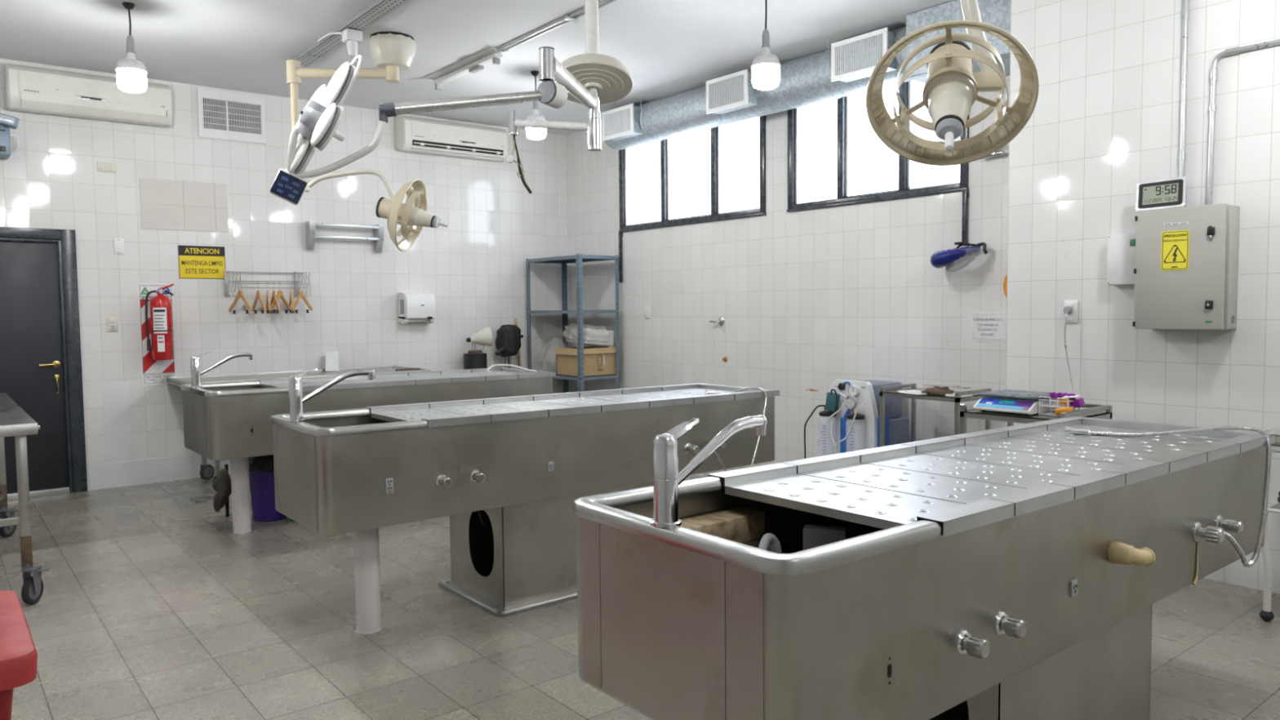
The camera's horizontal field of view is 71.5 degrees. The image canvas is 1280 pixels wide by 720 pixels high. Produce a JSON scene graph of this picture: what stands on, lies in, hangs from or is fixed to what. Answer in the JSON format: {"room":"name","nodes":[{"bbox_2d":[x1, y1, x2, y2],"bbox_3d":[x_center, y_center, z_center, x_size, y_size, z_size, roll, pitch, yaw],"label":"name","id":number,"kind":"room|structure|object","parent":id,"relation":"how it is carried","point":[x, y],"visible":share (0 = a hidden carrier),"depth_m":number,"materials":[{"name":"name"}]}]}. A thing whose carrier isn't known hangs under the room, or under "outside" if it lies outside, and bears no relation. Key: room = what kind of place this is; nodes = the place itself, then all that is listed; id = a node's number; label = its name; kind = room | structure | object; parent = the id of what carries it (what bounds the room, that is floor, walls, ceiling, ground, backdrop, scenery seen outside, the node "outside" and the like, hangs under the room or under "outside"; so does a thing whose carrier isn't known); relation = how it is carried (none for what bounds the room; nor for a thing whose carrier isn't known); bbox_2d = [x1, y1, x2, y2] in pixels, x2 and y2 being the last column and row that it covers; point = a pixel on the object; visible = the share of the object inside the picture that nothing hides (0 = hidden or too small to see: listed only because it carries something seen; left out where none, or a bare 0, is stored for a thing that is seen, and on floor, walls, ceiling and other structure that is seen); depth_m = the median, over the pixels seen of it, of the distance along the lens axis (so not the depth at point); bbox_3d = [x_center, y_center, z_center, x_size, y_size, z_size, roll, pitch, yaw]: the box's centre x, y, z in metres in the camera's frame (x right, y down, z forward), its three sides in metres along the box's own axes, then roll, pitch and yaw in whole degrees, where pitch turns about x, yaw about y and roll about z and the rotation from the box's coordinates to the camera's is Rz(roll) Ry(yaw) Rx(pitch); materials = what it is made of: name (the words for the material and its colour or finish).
{"room":"autopsy room","nodes":[
{"label":"autopsy room","id":0,"kind":"room"},
{"bbox_2d":[0,58,569,465],"bbox_3d":[-3.875,-0.663,7.698,8.250,3.350,0.250,-3,4,-39],"label":"wall","id":1,"kind":"structure","parent":0,"point":[474,267],"depth_m":8.02,"materials":[{"name":"tile"}]},
{"bbox_2d":[0,112,19,159],"bbox_3d":[-4.764,-1.678,6.594,0.261,0.322,0.274,-3,4,-39],"label":"emergency light","id":2,"kind":"object","parent":1,"relation":"attached to","point":[8,122],"visible":1,"depth_m":6.56,"materials":[{"name":"blue plastic"}]},
{"bbox_2d":[0,226,87,500],"bbox_3d":[-4.863,0.032,6.811,0.980,2.085,0.185,-3,4,-39],"label":"door","id":3,"kind":"structure","parent":1,"relation":"in","point":[41,357],"depth_m":6.95,"materials":[{"name":"grey metal"}]},
{"bbox_2d":[4,63,172,127],"bbox_3d":[-4.305,-2.073,6.982,1.100,0.336,0.216,-3,4,-39],"label":"air conditioner","id":4,"kind":"object","parent":1,"relation":"attached to","point":[29,89],"visible":1,"depth_m":6.87,"materials":[{"name":"white plastic"}]},
{"bbox_2d":[97,160,116,173],"bbox_3d":[-4.288,-1.554,7.149,0.135,0.082,0.017,-3,4,-39],"label":"wall switch","id":5,"kind":"object","parent":1,"relation":"attached to","point":[104,166],"visible":1,"depth_m":7.14,"materials":[{"name":"beige plastic"}]},
{"bbox_2d":[106,316,117,331],"bbox_3d":[-4.284,-0.289,7.215,0.074,0.118,0.019,-3,4,-39],"label":"wall outlet","id":6,"kind":"object","parent":1,"relation":"attached to","point":[112,322],"visible":1,"depth_m":7.21,"materials":[{"name":"beige plastic"}]},
{"bbox_2d":[102,382,133,463],"bbox_3d":[-4.278,0.510,7.275,0.190,0.655,0.014,-3,4,-39],"label":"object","id":7,"kind":"structure","parent":1,"relation":"attached to","point":[116,396],"depth_m":7.27,"materials":[{"name":"white tile"}]},
{"bbox_2d":[113,238,124,254],"bbox_3d":[-4.237,-0.924,7.224,0.072,0.128,0.014,-3,4,-39],"label":"blank plate","id":8,"kind":"object","parent":1,"relation":"attached to","point":[118,243],"visible":1,"depth_m":7.22,"materials":[{"name":"white plastic"}]},
{"bbox_2d":[137,283,176,386],"bbox_3d":[-4.034,-0.212,7.427,0.264,0.853,0.007,-3,4,-39],"label":"board","id":9,"kind":"object","parent":1,"relation":"attached to","point":[153,372],"visible":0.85,"depth_m":7.40,"materials":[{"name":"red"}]},
{"bbox_2d":[145,283,173,359],"bbox_3d":[-3.964,-0.318,7.351,0.173,0.632,0.166,0,3,2],"label":"fire extinguisher","id":10,"kind":"object","parent":9,"relation":"attached to","point":[161,310],"visible":1,"depth_m":7.29,"materials":[{"name":"red metal"}]},
{"bbox_2d":[86,453,231,490],"bbox_3d":[-2.626,0.845,8.621,4.717,0.205,0.016,-3,4,-39],"label":"baseboard","id":11,"kind":"structure","parent":1,"relation":"attached to","point":[117,474],"depth_m":7.41,"materials":[{"name":"white tile"}]},
{"bbox_2d":[139,177,228,232],"bbox_3d":[-3.853,-1.306,7.526,0.672,0.417,0.016,-3,4,-39],"label":"tile panel","id":12,"kind":"object","parent":1,"relation":"attached to","point":[162,193],"depth_m":7.51,"materials":[{"name":"beige tile"}]},
{"bbox_2d":[177,244,225,279],"bbox_3d":[-3.755,-0.837,7.622,0.368,0.280,0.006,-3,4,-39],"label":"notice sign","id":13,"kind":"object","parent":1,"relation":"attached to","point":[203,262],"visible":1,"depth_m":7.62,"materials":[{"name":"yellow"}]},
{"bbox_2d":[196,88,266,144],"bbox_3d":[-3.542,-2.113,7.715,0.544,0.410,0.030,-3,4,-39],"label":"air vent","id":14,"kind":"object","parent":1,"relation":"in","point":[221,115],"visible":1,"depth_m":7.70,"materials":[{"name":"white metal"}]},
{"bbox_2d":[223,270,311,297],"bbox_3d":[-3.297,-0.678,7.893,0.700,0.235,0.170,-3,4,-39],"label":"coat rack","id":15,"kind":"object","parent":1,"relation":"attached to","point":[296,281],"visible":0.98,"depth_m":7.86,"materials":[{"name":"silver metal"}]},
{"bbox_2d":[228,281,253,314],"bbox_3d":[-3.453,-0.537,7.672,0.310,0.279,0.028,1,4,30],"label":"hanger","id":16,"kind":"object","parent":15,"relation":"hanging from","point":[241,295],"visible":1,"depth_m":7.66,"materials":[{"name":"brown wood"}]},
{"bbox_2d":[252,281,266,313],"bbox_3d":[-3.335,-0.544,7.766,0.028,0.279,0.310,-4,5,-43],"label":"hanger","id":17,"kind":"object","parent":15,"relation":"hanging from","point":[258,292],"visible":0.99,"depth_m":7.75,"materials":[{"name":"brown wood"}]},
{"bbox_2d":[270,281,279,313],"bbox_3d":[-3.232,-0.550,7.849,0.028,0.279,0.310,-3,4,-37],"label":"hanger","id":18,"kind":"object","parent":15,"relation":"hanging from","point":[273,295],"visible":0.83,"depth_m":7.82,"materials":[{"name":"brown wood"}]},
{"bbox_2d":[268,281,291,313],"bbox_3d":[-3.193,-0.552,7.880,0.028,0.279,0.310,0,3,14],"label":"hanger","id":19,"kind":"object","parent":15,"relation":"hanging from","point":[279,294],"visible":1,"depth_m":7.88,"materials":[{"name":"brown wood"}]},
{"bbox_2d":[291,282,312,313],"bbox_3d":[-3.045,-0.561,7.999,0.028,0.279,0.310,0,3,13],"label":"hanger","id":20,"kind":"object","parent":15,"relation":"hanging from","point":[301,293],"visible":1,"depth_m":7.99,"materials":[{"name":"brown wood"}]},
{"bbox_2d":[305,220,383,252],"bbox_3d":[-2.761,-1.153,8.337,0.700,0.260,0.115,-3,4,-39],"label":"shelf","id":21,"kind":"object","parent":1,"relation":"attached to","point":[310,225],"visible":1,"depth_m":8.27,"materials":[{"name":"white metal"}]},
{"bbox_2d":[397,292,435,324],"bbox_3d":[-2.201,-0.513,8.771,0.313,0.310,0.192,-3,4,-39],"label":"dispenser","id":22,"kind":"object","parent":1,"relation":"attached to","point":[412,306],"visible":1,"depth_m":8.70,"materials":[{"name":"white plastic"}]},
{"bbox_2d":[395,115,507,161],"bbox_3d":[-1.868,-2.222,8.932,1.140,0.336,0.225,-3,4,-39],"label":"air conditioner","id":23,"kind":"object","parent":1,"relation":"attached to","point":[413,134],"visible":1,"depth_m":8.81,"materials":[{"name":"white plastic"}]},
{"bbox_2d":[304,168,448,251],"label":"lamp","id":24,"kind":"object","parent":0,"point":[415,216],"depth_m":6.23,"materials":[{"name":"beige metal"}]},
{"bbox_2d":[0,0,953,135],"bbox_3d":[-0.480,-2.224,3.358,8.250,0.200,11.200,-3,4,-39],"label":"ceiling","id":25,"kind":"structure","parent":0,"point":[667,47],"depth_m":6.29,"materials":[{"name":"white paint"}]},
{"bbox_2d":[115,1,146,93],"bbox_3d":[-3.188,-1.953,5.559,0.172,0.540,0.172,-3,4,-39],"label":"pendant bulb","id":26,"kind":"object","parent":25,"relation":"hanging from","point":[131,77],"visible":1,"depth_m":5.52,"materials":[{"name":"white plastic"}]},
{"bbox_2d":[125,35,135,53],"bbox_3d":[-3.188,-1.974,5.558,0.052,0.108,0.052,-3,4,-39],"label":"socket","id":27,"kind":"object","parent":26,"relation":"attached to","point":[130,41],"depth_m":5.54,"materials":[{"name":"grey plastic"}]},
{"bbox_2d":[115,52,146,73],"bbox_3d":[-3.187,-1.866,5.564,0.172,0.115,0.172,-3,4,-39],"label":"housing","id":28,"kind":"object","parent":26,"relation":"in","point":[130,64],"depth_m":5.51,"materials":[{"name":"white plastic"}]},
{"bbox_2d":[116,67,146,93],"bbox_3d":[-3.186,-1.748,5.571,0.166,0.128,0.166,-3,4,-39],"label":"diffuser","id":29,"kind":"object","parent":26,"relation":"attached to","point":[131,80],"depth_m":5.51,"materials":[{"name":"white plastic"}]},
{"bbox_2d":[286,59,338,129],"label":"lamp arm","id":30,"kind":"object","parent":25,"relation":"hanging from","point":[295,73],"depth_m":6.26,"materials":[{"name":"beige metal"}]},
{"bbox_2d":[292,0,409,66],"bbox_3d":[-0.602,-2.156,4.330,0.146,0.039,6.460,-3,4,-39],"label":"channel","id":31,"kind":"object","parent":25,"relation":"attached to","point":[376,11],"visible":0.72,"depth_m":5.93,"materials":[{"name":"white metal"}]},
{"bbox_2d":[317,28,362,57],"bbox_3d":[-2.096,-2.158,6.107,0.498,0.196,0.130,2,4,35],"label":"holder","id":32,"kind":"object","parent":31,"relation":"attached to","point":[353,37],"visible":1,"depth_m":5.97,"materials":[{"name":"white plastic"}]},
{"bbox_2d":[355,31,416,83],"label":"ceiling mount","id":33,"kind":"object","parent":25,"relation":"hanging from","point":[393,54],"depth_m":6.21,"materials":[{"name":"beige metal"}]},
{"bbox_2d":[270,0,633,204],"bbox_3d":[-0.808,-1.441,4.238,0.881,1.459,1.682,2,4,40],"label":"light","id":34,"kind":"object","parent":25,"relation":"hanging from","point":[592,78],"visible":1,"depth_m":4.06,"materials":[{"name":"white metal"}]},
{"bbox_2d":[427,47,508,89],"bbox_3d":[-1.366,-2.276,6.992,0.150,0.100,1.050,-3,4,-39],"label":"light","id":35,"kind":"object","parent":25,"relation":"attached to","point":[476,63],"visible":1,"depth_m":6.88,"materials":[{"name":"white plastic"}]},
{"bbox_2d":[525,71,546,139],"bbox_3d":[-0.851,-2.075,7.244,0.172,0.540,0.172,-3,4,-39],"label":"pendant bulb","id":36,"kind":"object","parent":25,"relation":"hanging from","point":[531,133],"visible":0.71,"depth_m":7.21,"materials":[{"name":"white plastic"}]},
{"bbox_2d":[526,109,545,120],"bbox_3d":[-0.850,-1.988,7.249,0.172,0.115,0.172,-3,4,-39],"label":"housing","id":37,"kind":"object","parent":36,"relation":"in","point":[535,115],"depth_m":7.19,"materials":[{"name":"white plastic"}]},
{"bbox_2d":[525,127,546,139],"bbox_3d":[-0.849,-1.870,7.255,0.166,0.128,0.166,-3,4,-39],"label":"diffuser","id":38,"kind":"object","parent":36,"relation":"attached to","point":[531,133],"depth_m":7.20,"materials":[{"name":"white plastic"}]},
{"bbox_2d":[497,0,617,52],"bbox_3d":[0.616,-2.189,4.538,0.100,0.030,5.260,-3,4,-39],"label":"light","id":39,"kind":"object","parent":25,"relation":"attached to","point":[569,17],"visible":1,"depth_m":6.02,"materials":[{"name":"white metal"}]},
{"bbox_2d":[751,0,780,89],"bbox_3d":[0.746,-1.932,5.273,0.172,0.630,0.172,-3,4,-39],"label":"pendant bulb","id":40,"kind":"object","parent":25,"relation":"hanging from","point":[765,67],"visible":1,"depth_m":5.23,"materials":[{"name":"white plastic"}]},
{"bbox_2d":[761,28,769,48],"bbox_3d":[0.746,-1.908,5.274,0.052,0.108,0.052,-3,4,-39],"label":"socket","id":41,"kind":"object","parent":40,"relation":"attached to","point":[765,37],"depth_m":5.26,"materials":[{"name":"grey plastic"}]},
{"bbox_2d":[751,63,779,89],"bbox_3d":[0.749,-1.682,5.287,0.166,0.128,0.166,-3,4,-39],"label":"diffuser","id":42,"kind":"object","parent":40,"relation":"attached to","point":[764,76],"depth_m":5.22,"materials":[{"name":"white plastic"}]},
{"bbox_2d":[601,0,1010,150],"bbox_3d":[1.076,-2.148,7.121,0.535,0.419,4.300,-3,4,-39],"label":"air duct","id":43,"kind":"object","parent":25,"relation":"hanging from","point":[846,68],"visible":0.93,"depth_m":6.76,"materials":[{"name":"silver metal"}]},
{"bbox_2d":[601,103,634,141],"bbox_3d":[-0.211,-2.219,8.305,0.017,0.266,0.470,-3,4,-39],"label":"grille","id":44,"kind":"object","parent":43,"relation":"attached to","point":[616,122],"depth_m":8.30,"materials":[{"name":"white metal"}]},
{"bbox_2d":[706,69,748,114],"bbox_3d":[0.698,-2.163,7.176,0.017,0.266,0.470,-3,4,-39],"label":"grille","id":45,"kind":"object","parent":43,"relation":"attached to","point":[730,91],"depth_m":7.17,"materials":[{"name":"white metal"}]},
{"bbox_2d":[831,26,888,81],"bbox_3d":[1.516,-2.112,6.161,0.017,0.266,0.470,-3,4,-39],"label":"grille","id":46,"kind":"object","parent":43,"relation":"attached to","point":[860,55],"depth_m":6.17,"materials":[{"name":"white metal"}]},
{"bbox_2d":[866,0,1039,165],"bbox_3d":[1.051,-1.378,2.879,0.592,1.464,0.511,-3,4,-39],"label":"lamp","id":47,"kind":"object","parent":25,"relation":"hanging from","point":[951,87],"visible":1,"depth_m":2.87,"materials":[{"name":"beige metal"}]},
{"bbox_2d":[0,466,1279,719],"bbox_3d":[-0.443,1.320,3.564,8.250,0.200,11.200,-3,4,-39],"label":"floor","id":48,"kind":"structure","parent":0,"point":[150,606],"depth_m":3.90,"materials":[{"name":"tile"}]},
{"bbox_2d":[0,590,37,719],"bbox_3d":[-1.809,0.994,2.126,0.592,0.645,0.640,-3,4,-39],"label":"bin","id":49,"kind":"object","parent":48,"relation":"on","point":[18,651],"visible":1,"depth_m":2.06,"materials":[{"name":"red plastic"}]},
{"bbox_2d":[0,392,50,604],"bbox_3d":[-3.862,0.725,4.967,0.732,0.895,2.185,-3,4,-39],"label":"gurney","id":50,"kind":"object","parent":48,"relation":"on","point":[15,421],"visible":1,"depth_m":4.34,"materials":[{"name":"silver metal"}]},
{"bbox_2d":[0,392,38,437],"bbox_3d":[-3.878,0.306,4.936,0.705,0.055,2.180,-3,4,-39],"label":"tray","id":51,"kind":"object","parent":50,"relation":"on","point":[15,421],"depth_m":4.57,"materials":[{"name":"silver metal"}]},
{"bbox_2d":[213,464,231,516],"bbox_3d":[-2.900,0.913,6.174,0.125,0.363,0.105,-3,4,-39],"label":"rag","id":52,"kind":"object","parent":48,"relation":"on","point":[221,499],"visible":0.98,"depth_m":6.15,"materials":[{"name":"black fabric"}]},
{"bbox_2d":[248,454,287,521],"bbox_3d":[-2.555,0.844,6.123,0.291,0.497,0.294,-3,4,-39],"label":"bucket","id":53,"kind":"object","parent":48,"relation":"on","point":[261,468],"visible":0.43,"depth_m":6.01,"materials":[{"name":"purple plastic"}]},
{"bbox_2d":[166,365,431,491],"bbox_3d":[-2.921,0.556,7.788,2.022,0.885,0.820,-3,4,-39],"label":"work table","id":54,"kind":"object","parent":48,"relation":"on","point":[206,471],"visible":0.41,"depth_m":7.63,"materials":[{"name":"silver metal"}]},
{"bbox_2d":[324,351,339,371],"bbox_3d":[-2.874,0.010,8.279,0.137,0.185,0.048,-3,4,-39],"label":"paper sheet","id":55,"kind":"object","parent":54,"relation":"on","point":[331,357],"visible":1,"depth_m":8.28,"materials":[{"name":"white paper"}]},
{"bbox_2d":[180,351,555,533],"bbox_3d":[-1.839,0.484,6.337,2.456,1.175,0.785,-3,4,-39],"label":"table","id":56,"kind":"object","parent":48,"relation":"on","point":[223,420],"visible":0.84,"depth_m":5.72,"materials":[{"name":"silver metal"}]},
{"bbox_2d":[190,351,253,387],"bbox_3d":[-2.673,0.054,5.689,0.384,0.223,0.068,-3,4,-39],"label":"mixer tap","id":57,"kind":"object","parent":56,"relation":"on","point":[195,367],"depth_m":5.59,"materials":[{"name":"silver metal"}]},
{"bbox_2d":[463,326,493,369],"bbox_3d":[-1.646,0.288,9.060,0.292,1.247,0.236,-2,4,-19],"label":"spot lamp","id":58,"kind":"object","parent":48,"relation":"on","point":[473,359],"visible":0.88,"depth_m":8.97,"materials":[{"name":"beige plastic"}]},
{"bbox_2d":[495,324,523,368],"bbox_3d":[-1.395,0.259,9.350,0.355,1.265,0.280,-3,4,-39],"label":"bag","id":59,"kind":"object","parent":48,"relation":"on","point":[508,340],"visible":0.74,"depth_m":9.26,"materials":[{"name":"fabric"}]},
{"bbox_2d":[270,368,779,634],"bbox_3d":[-0.424,0.570,4.621,2.686,1.175,0.756,-3,4,-39],"label":"table","id":60,"kind":"object","parent":48,"relation":"on","point":[508,473],"visible":0.94,"depth_m":4.19,"materials":[{"name":"silver metal"}]},
{"bbox_2d":[288,368,374,422],"bbox_3d":[-1.351,0.144,3.905,0.384,0.223,0.068,-3,4,-39],"label":"mixer tap","id":61,"kind":"object","parent":60,"relation":"on","point":[296,400],"depth_m":3.80,"materials":[{"name":"silver metal"}]},
{"bbox_2d":[385,477,393,493],"bbox_3d":[-1.051,0.528,3.726,0.034,0.064,0.008,-3,4,-39],"label":"power socket","id":62,"kind":"object","parent":60,"relation":"attached to","point":[388,481],"depth_m":3.72,"materials":[{"name":"grey plastic"}]},
{"bbox_2d":[525,253,620,392],"bbox_3d":[-0.714,-0.101,9.391,0.509,1.965,0.994,-3,4,-39],"label":"shelving unit","id":63,"kind":"object","parent":48,"relation":"on","point":[578,259],"visible":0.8,"depth_m":9.14,"materials":[{"name":"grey metal"}]},
{"bbox_2d":[555,345,620,377],"bbox_3d":[-0.536,0.002,9.203,0.528,0.302,0.446,-3,4,-39],"label":"cardboard box","id":64,"kind":"object","parent":63,"relation":"on","point":[597,360],"visible":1,"depth_m":9.07,"materials":[{"name":"brown cardboard"}]},
{"bbox_2d":[568,328,613,346],"bbox_3d":[-0.539,-0.264,9.199,0.462,0.245,0.457,-3,4,-39],"label":"parcel","id":65,"kind":"object","parent":64,"relation":"on","point":[591,336],"visible":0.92,"depth_m":9.09,"materials":[{"name":"white plastic"}]},
{"bbox_2d":[804,379,909,458],"bbox_3d":[1.570,0.582,6.551,0.571,0.885,0.631,-3,4,-39],"label":"machine","id":66,"kind":"object","parent":48,"relation":"on","point":[849,419],"visible":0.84,"depth_m":6.38,"materials":[{"name":"white plastic"}]},
{"bbox_2d":[818,404,836,453],"bbox_3d":[1.365,0.579,6.468,0.140,0.505,0.136,-3,4,-39],"label":"jar","id":67,"kind":"object","parent":66,"relation":"on","point":[828,425],"depth_m":6.50,"materials":[{"name":"blue"}]},
{"bbox_2d":[846,408,864,451],"bbox_3d":[1.521,0.588,6.274,0.140,0.505,0.136,-3,4,-39],"label":"jar","id":68,"kind":"object","parent":66,"relation":"on","point":[855,434],"depth_m":6.31,"materials":[{"name":"clear plastic"}]},
{"bbox_2d":[573,414,1275,719],"bbox_3d":[1.105,0.664,2.731,2.676,1.175,0.822,-3,4,-39],"label":"table","id":69,"kind":"object","parent":48,"relation":"on","point":[1015,572],"visible":1,"depth_m":2.15,"materials":[{"name":"silver metal"}]},
{"bbox_2d":[650,414,767,527],"bbox_3d":[0.173,0.237,2.027,0.383,0.223,0.083,-3,4,-39],"label":"mixer tap","id":70,"kind":"object","parent":69,"relation":"on","point":[667,477],"depth_m":1.91,"materials":[{"name":"silver metal"}]},
{"bbox_2d":[680,506,764,547],"bbox_3d":[0.159,0.505,2.388,0.410,0.150,0.097,-3,4,-39],"label":"wooden block","id":71,"kind":"object","parent":69,"relation":"on","point":[745,526],"visible":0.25,"depth_m":2.42,"materials":[{"name":"brown wood"}]},
{"bbox_2d":[758,533,782,553],"bbox_3d":[0.317,0.516,2.275,0.166,0.139,0.118,-3,4,-39],"label":"hook","id":72,"kind":"object","parent":69,"relation":"on","point":[770,540],"visible":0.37,"depth_m":2.28,"materials":[{"name":"grey metal"}]},
{"bbox_2d":[803,524,847,550],"bbox_3d":[0.479,0.507,2.301,0.110,0.150,0.040,0,3,18],"label":"metal box","id":73,"kind":"object","parent":69,"relation":"in","point":[814,535],"visible":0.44,"depth_m":2.28,"materials":[{"name":"grey metal"}]},
{"bbox_2d":[1070,578,1077,597],"bbox_3d":[1.149,0.604,2.354,0.034,0.044,0.008,-3,4,-39],"label":"power socket","id":74,"kind":"object","parent":69,"relation":"attached to","point":[1073,582],"depth_m":2.35,"materials":[{"name":"grey plastic"}]},
{"bbox_2d":[879,383,991,446],"bbox_3d":[1.977,0.619,5.955,0.434,0.872,0.617,-3,4,-39],"label":"trolley","id":75,"kind":"object","parent":48,"relation":"on","point":[957,399],"visible":0.23,"depth_m":5.89,"materials":[{"name":"silver metal"}]},
{"bbox_2d":[897,389,927,395],"bbox_3d":[1.805,0.212,5.915,0.138,0.014,0.258,-2,4,-24],"label":"wrap","id":76,"kind":"object","parent":75,"relation":"on","point":[908,392],"visible":0.94,"depth_m":5.87,"materials":[{"name":"white plastic"}]},
{"bbox_2d":[879,388,986,402],"bbox_3d":[1.964,0.233,5.925,0.390,0.030,0.590,-3,4,-39],"label":"shelf","id":77,"kind":"object","parent":75,"relation":"attached to","point":[882,393],"depth_m":5.76,"materials":[{"name":"silver metal"}]},
{"bbox_2d":[920,386,954,395],"bbox_3d":[1.949,0.203,5.796,0.139,0.061,0.245,-3,4,-39],"label":"cloth","id":78,"kind":"object","parent":75,"relation":"on","point":[938,391],"visible":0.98,"depth_m":5.76,"materials":[{"name":"brown fabric"}]},
{"bbox_2d":[960,403,1112,434],"bbox_3d":[2.090,0.680,4.699,0.554,0.893,0.587,-3,4,-39],"label":"table","id":79,"kind":"object","parent":48,"relation":"on","point":[1092,411],"visible":0.09,"depth_m":4.56,"materials":[{"name":"silver metal"}]},
{"bbox_2d":[973,389,1059,415],"bbox_3d":[2.006,0.225,4.712,0.360,0.093,0.334,-3,4,-39],"label":"scale","id":80,"kind":"object","parent":79,"relation":"on","point":[1019,402],"visible":0.94,"depth_m":4.63,"materials":[{"name":"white plastic"}]},
{"bbox_2d":[960,408,1112,423],"bbox_3d":[2.076,0.288,4.669,0.510,0.030,0.560,-3,4,-39],"label":"shelf","id":81,"kind":"object","parent":79,"relation":"attached to","point":[964,414],"depth_m":4.55,"materials":[{"name":"silver metal"}]},
{"bbox_2d":[1038,395,1079,416],"bbox_3d":[2.124,0.233,4.502,0.126,0.098,0.151,-3,4,-39],"label":"tube rack","id":82,"kind":"object","parent":79,"relation":"on","point":[1051,405],"visible":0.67,"depth_m":4.49,"materials":[{"name":"white plastic"}]},
{"bbox_2d":[1055,395,1084,415],"bbox_3d":[2.154,0.225,4.448,0.170,0.097,0.084,-3,4,-39],"label":"tubes","id":83,"kind":"object","parent":79,"relation":"on","point":[1078,402],"visible":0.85,"depth_m":4.43,"materials":[{"name":"plastic"}]},
{"bbox_2d":[1259,444,1279,621],"bbox_3d":[3.073,0.768,3.886,0.434,0.790,0.526,-3,4,-39],"label":"stand","id":84,"kind":"object","parent":48,"relation":"on","point":[1265,614],"visible":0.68,"depth_m":3.94,"materials":[{"name":"white metal"}]},
{"bbox_2d":[1264,426,1279,445],"bbox_3d":[3.066,0.348,3.853,0.455,0.050,0.545,-3,4,-39],"label":"steel tray","id":85,"kind":"object","parent":84,"relation":"on","point":[1275,430],"visible":0.42,"depth_m":3.99,"materials":[{"name":"silver metal"}]},
{"bbox_2d":[566,75,1009,466],"bbox_3d":[1.024,-0.728,7.934,0.250,3.350,5.520,-3,4,-39],"label":"wall","id":86,"kind":"structure","parent":0,"point":[807,300],"depth_m":7.39,"materials":[{"name":"tile"}]},
{"bbox_2d":[618,115,766,282],"bbox_3d":[0.480,-1.525,8.473,0.212,1.510,2.099,-3,4,-39],"label":"window","id":87,"kind":"structure","parent":86,"relation":"in","point":[718,173],"depth_m":8.35,"materials":[{"name":"black metal"}]},
{"bbox_2d":[786,80,968,242],"bbox_3d":[1.813,-1.522,6.812,0.212,1.350,1.652,-3,4,-39],"label":"window","id":88,"kind":"structure","parent":86,"relation":"in","point":[836,157],"depth_m":6.90,"materials":[{"name":"black metal"}]},
{"bbox_2d":[929,241,987,272],"bbox_3d":[2.173,-0.630,6.090,0.275,0.360,0.374,-3,4,-39],"label":"face shield","id":89,"kind":"object","parent":86,"relation":"hanging from","point":[940,259],"visible":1,"depth_m":6.01,"materials":[{"name":"blue plastic"}]},
{"bbox_2d":[972,312,1004,338],"bbox_3d":[2.384,-0.233,6.073,0.003,0.190,0.260,-3,4,-39],"label":"paper notice","id":90,"kind":"object","parent":86,"relation":"attached to","point":[984,325],"visible":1,"depth_m":6.07,"materials":[{"name":"white paper"}]},
{"bbox_2d":[1004,0,1279,594],"bbox_3d":[4.190,-0.505,3.537,0.837,3.350,5.290,-3,4,-39],"label":"wall","id":91,"kind":"structure","parent":0,"point":[1104,121],"depth_m":4.74,"materials":[{"name":"tile"}]},
{"bbox_2d":[1062,306,1078,409],"bbox_3d":[2.405,-0.015,4.961,0.052,0.570,0.228,0,3,15],"label":"power cord","id":92,"kind":"object","parent":91,"relation":"attached to","point":[1067,309],"visible":0.83,"depth_m":5.02,"materials":[{"name":"grey plastic"}]},
{"bbox_2d":[1063,300,1078,323],"bbox_3d":[2.446,-0.274,5.043,0.016,0.126,0.078,-3,4,-39],"label":"wall outlet","id":93,"kind":"object","parent":91,"relation":"attached to","point":[1073,317],"visible":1,"depth_m":5.03,"materials":[{"name":"white plastic"}]},
{"bbox_2d":[1106,233,1136,284],"bbox_3d":[2.612,-0.538,4.763,0.085,0.268,0.178,-3,4,-39],"label":"control box","id":94,"kind":"object","parent":91,"relation":"attached to","point":[1121,264],"visible":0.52,"depth_m":4.75,"materials":[{"name":"white plastic"}]},
{"bbox_2d":[1177,0,1189,177],"bbox_3d":[2.776,-1.494,4.529,0.032,1.460,0.033,-3,4,-39],"label":"conduit","id":95,"kind":"object","parent":91,"relation":"attached to","point":[1185,14],"visible":0.89,"depth_m":4.53,"materials":[{"name":"white plastic"}]},
{"bbox_2d":[1132,203,1239,329],"bbox_3d":[2.751,-0.462,4.490,0.216,0.609,0.415,-3,4,-39],"label":"electrical box","id":96,"kind":"object","parent":91,"relation":"attached to","point":[1186,270],"visible":1,"depth_m":4.41,"materials":[{"name":"grey metal"}]},
{"bbox_2d":[1135,177,1187,210],"bbox_3d":[2.660,-0.844,4.534,0.038,0.154,0.235,-3,4,-39],"label":"wall clock","id":97,"kind":"object","parent":96,"relation":"on","point":[1167,193],"visible":0.99,"depth_m":4.52,"materials":[{"name":"white plastic"}]},
{"bbox_2d":[1205,39,1279,204],"bbox_3d":[3.769,-1.092,3.321,0.033,0.776,2.926,-3,4,-39],"label":"conduit","id":98,"kind":"object","parent":91,"relation":"attached to","point":[1214,71],"visible":0.98,"depth_m":4.43,"materials":[{"name":"grey metal"}]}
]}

